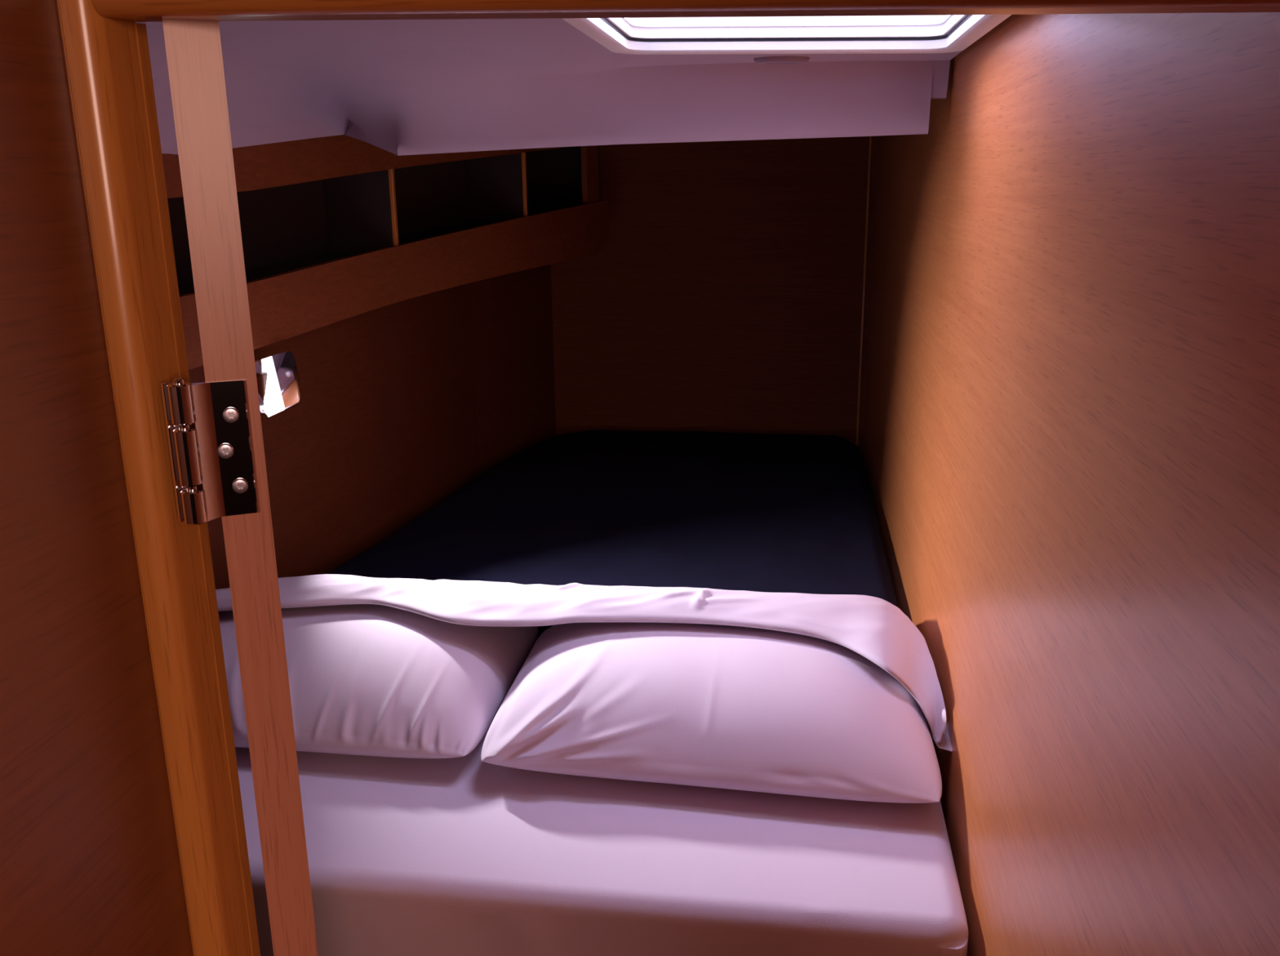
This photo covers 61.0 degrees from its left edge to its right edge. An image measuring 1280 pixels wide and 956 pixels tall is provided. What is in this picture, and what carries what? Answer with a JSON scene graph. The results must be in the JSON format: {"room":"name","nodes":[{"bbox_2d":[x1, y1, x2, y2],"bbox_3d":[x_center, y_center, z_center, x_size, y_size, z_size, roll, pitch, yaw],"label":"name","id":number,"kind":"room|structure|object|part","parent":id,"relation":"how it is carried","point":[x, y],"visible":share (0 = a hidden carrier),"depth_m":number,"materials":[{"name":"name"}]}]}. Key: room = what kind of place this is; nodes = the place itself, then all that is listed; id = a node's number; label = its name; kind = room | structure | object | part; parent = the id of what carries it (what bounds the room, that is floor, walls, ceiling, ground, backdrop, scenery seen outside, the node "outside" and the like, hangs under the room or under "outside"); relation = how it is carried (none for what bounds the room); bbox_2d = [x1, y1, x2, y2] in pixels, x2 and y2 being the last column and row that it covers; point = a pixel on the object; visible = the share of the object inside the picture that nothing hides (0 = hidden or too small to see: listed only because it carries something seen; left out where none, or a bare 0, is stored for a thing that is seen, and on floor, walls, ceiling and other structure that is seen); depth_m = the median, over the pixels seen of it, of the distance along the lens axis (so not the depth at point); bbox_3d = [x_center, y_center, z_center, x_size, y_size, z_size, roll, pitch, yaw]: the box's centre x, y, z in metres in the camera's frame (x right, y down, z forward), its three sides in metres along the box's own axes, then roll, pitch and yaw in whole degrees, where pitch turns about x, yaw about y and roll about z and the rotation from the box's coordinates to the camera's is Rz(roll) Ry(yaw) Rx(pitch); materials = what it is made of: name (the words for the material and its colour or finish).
{"room":"boat cabin","nodes":[
{"label":"boat cabin","id":0,"kind":"room"},
{"bbox_2d":[0,0,193,955],"bbox_3d":[-0.401,0.757,-0.318,0.022,1.960,2.078,2,16,8],"label":"wall","id":1,"kind":"structure","parent":0,"point":[90,861],"depth_m":0.49,"materials":[{"name":"brown wood"}]},
{"bbox_2d":[188,264,555,589],"bbox_3d":[-0.619,0.358,2.079,0.093,1.444,2.576,3,16,14],"label":"wall","id":2,"kind":"structure","parent":0,"point":[402,405],"depth_m":2.35,"materials":[{"name":"brown wood"}]},
{"bbox_2d":[254,350,300,417],"bbox_3d":[-0.626,-0.157,1.797,0.118,0.100,0.101,2,16,8],"label":"chrome fitting","id":3,"kind":"object","parent":2,"relation":"attached to","point":[277,378],"visible":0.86,"depth_m":1.79,"materials":[{"name":"white metal"}]},
{"bbox_2d":[161,134,608,369],"bbox_3d":[-0.540,-0.512,2.095,0.238,0.470,1.798,6,17,22],"label":"shelf unit","id":4,"kind":"object","parent":2,"relation":"attached to","point":[334,228],"visible":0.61,"depth_m":2.13,"materials":[{"name":"brown wood"}]},
{"bbox_3d":[-0.614,-0.530,2.077,0.073,0.342,1.718,6,17,22],"label":"panel","id":5,"kind":"part","parent":4,"relation":"part of","materials":[{"name":"brown wood"}]},
{"bbox_3d":[-0.477,-0.627,2.030,0.081,0.215,1.720,6,17,22],"label":"rail","id":6,"kind":"part","parent":4,"relation":"part of","materials":[{"name":"brown wood"}]},
{"bbox_3d":[-0.460,-0.397,2.113,0.082,0.238,1.762,6,17,22],"label":"rail","id":7,"kind":"part","parent":4,"relation":"part of","materials":[{"name":"brown wood"}]},
{"bbox_3d":[-0.222,-0.798,2.815,0.238,0.313,0.012,2,16,8],"label":"panel","id":8,"kind":"part","parent":4,"relation":"part of","materials":[{"name":"brown wood"}]},
{"bbox_2d":[145,17,962,155],"bbox_3d":[-0.218,-0.413,1.234,1.200,0.209,1.316,2,16,8],"label":"ceiling","id":9,"kind":"structure","parent":0,"point":[398,87],"depth_m":1.54,"materials":[{"name":"paint"}]},
{"bbox_2d":[753,55,809,64],"bbox_3d":[0.193,-0.570,1.478,0.076,0.010,0.040,2,16,8],"label":"handle","id":10,"kind":"object","parent":9,"relation":"attached to","point":[784,60],"depth_m":1.46,"materials":[{"name":"grey plastic"}]},
{"bbox_2d":[561,14,1011,54],"bbox_3d":[0.153,-0.525,1.161,0.438,0.100,0.437,2,16,8],"label":"window","id":11,"kind":"structure","parent":9,"relation":"attached to","point":[940,33],"depth_m":1.34,"materials":[{"name":"white glass"}]},
{"bbox_2d":[551,135,878,457],"bbox_3d":[-0.108,-0.225,3.190,1.513,1.960,0.025,2,16,8],"label":"wall","id":12,"kind":"structure","parent":0,"point":[723,292],"depth_m":3.05,"materials":[{"name":"brown wood"}]},
{"bbox_2d":[863,12,1279,955],"bbox_3d":[0.432,0.225,1.558,0.022,1.960,3.270,2,16,8],"label":"wall","id":13,"kind":"structure","parent":0,"point":[1072,441],"depth_m":0.76,"materials":[{"name":"brown wood"}]},
{"bbox_2d":[92,0,1279,22],"bbox_3d":[0.018,-0.328,0.421,0.520,0.285,0.032,2,16,8],"label":"trim","id":14,"kind":"structure","parent":13,"relation":"attached to","point":[139,11],"depth_m":0.45,"materials":[{"name":"brown wood"}]},
{"bbox_2d":[855,136,871,444],"bbox_3d":[0.615,-0.600,2.963,0.006,1.050,0.010,2,16,8],"label":"trim","id":15,"kind":"structure","parent":13,"relation":"attached to","point":[870,137],"depth_m":2.98,"materials":[{"name":"brown wood"}]},
{"bbox_3d":[0.287,1.386,1.124,2.940,0.040,4.760,2,16,8],"label":"floor","id":16,"kind":"structure","parent":0,"visible":0},
{"bbox_3d":[-0.063,0.655,2.321,1.115,0.732,2.060,2,16,8],"label":"base","id":17,"kind":"object","parent":16,"relation":"on","visible":0},
{"bbox_2d":[235,636,968,955],"bbox_3d":[-0.084,0.237,2.186,1.164,0.139,2.068,2,16,8],"label":"mattress","id":18,"kind":"object","parent":17,"relation":"on","point":[467,855],"visible":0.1,"depth_m":1.22,"materials":[{"name":"white fabric"}]},
{"bbox_2d":[217,604,537,758],"bbox_3d":[-0.447,0.263,1.601,0.524,0.132,0.413,2,16,8],"label":"pillow","id":19,"kind":"object","parent":18,"relation":"on","point":[365,679],"visible":0.53,"depth_m":1.46,"materials":[{"name":"fabric"}]},
{"bbox_2d":[327,429,898,636],"bbox_3d":[-0.015,0.061,2.473,1.092,0.045,1.391,2,16,8],"label":"blanket","id":20,"kind":"object","parent":18,"relation":"on","point":[771,513],"visible":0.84,"depth_m":2.30,"materials":[{"name":"fabric"}]},
{"bbox_2d":[215,573,952,751],"bbox_3d":[-0.128,0.211,1.619,1.156,0.127,0.448,2,16,8],"label":"sheet","id":21,"kind":"object","parent":20,"relation":"on","point":[873,628],"visible":0.82,"depth_m":1.52,"materials":[{"name":"white fabric"}]},
{"bbox_2d":[480,622,942,803],"bbox_3d":[0.103,0.283,1.504,0.593,0.134,0.438,2,16,8],"label":"pillow","id":22,"kind":"object","parent":18,"relation":"on","point":[729,707],"visible":0.78,"depth_m":1.36,"materials":[{"name":"fabric"}]},
{"bbox_3d":[-0.740,0.460,0.759,0.955,1.960,0.042,2,16,8],"label":"wall","id":23,"kind":"structure","parent":0,"visible":0},
{"bbox_2d":[57,0,260,955],"bbox_3d":[-0.248,0.475,0.687,0.039,1.960,0.040,2,16,8],"label":"trim","id":24,"kind":"structure","parent":23,"relation":"attached to","point":[108,60],"depth_m":0.54,"materials":[{"name":"brown wood"}]},
{"bbox_2d":[160,18,318,955],"bbox_3d":[-0.277,0.539,0.921,0.044,1.672,0.473,-6,16,-18],"label":"door","id":25,"kind":"structure","parent":23,"relation":"in","point":[224,451],"depth_m":0.54,"materials":[{"name":"brown wood"}]},
{"bbox_3d":[-0.229,-0.013,0.538,0.007,0.070,0.002,-10,18,-29],"label":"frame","id":26,"kind":"part","parent":25,"relation":"part of","materials":[{"name":"brown wood"}]}
]}

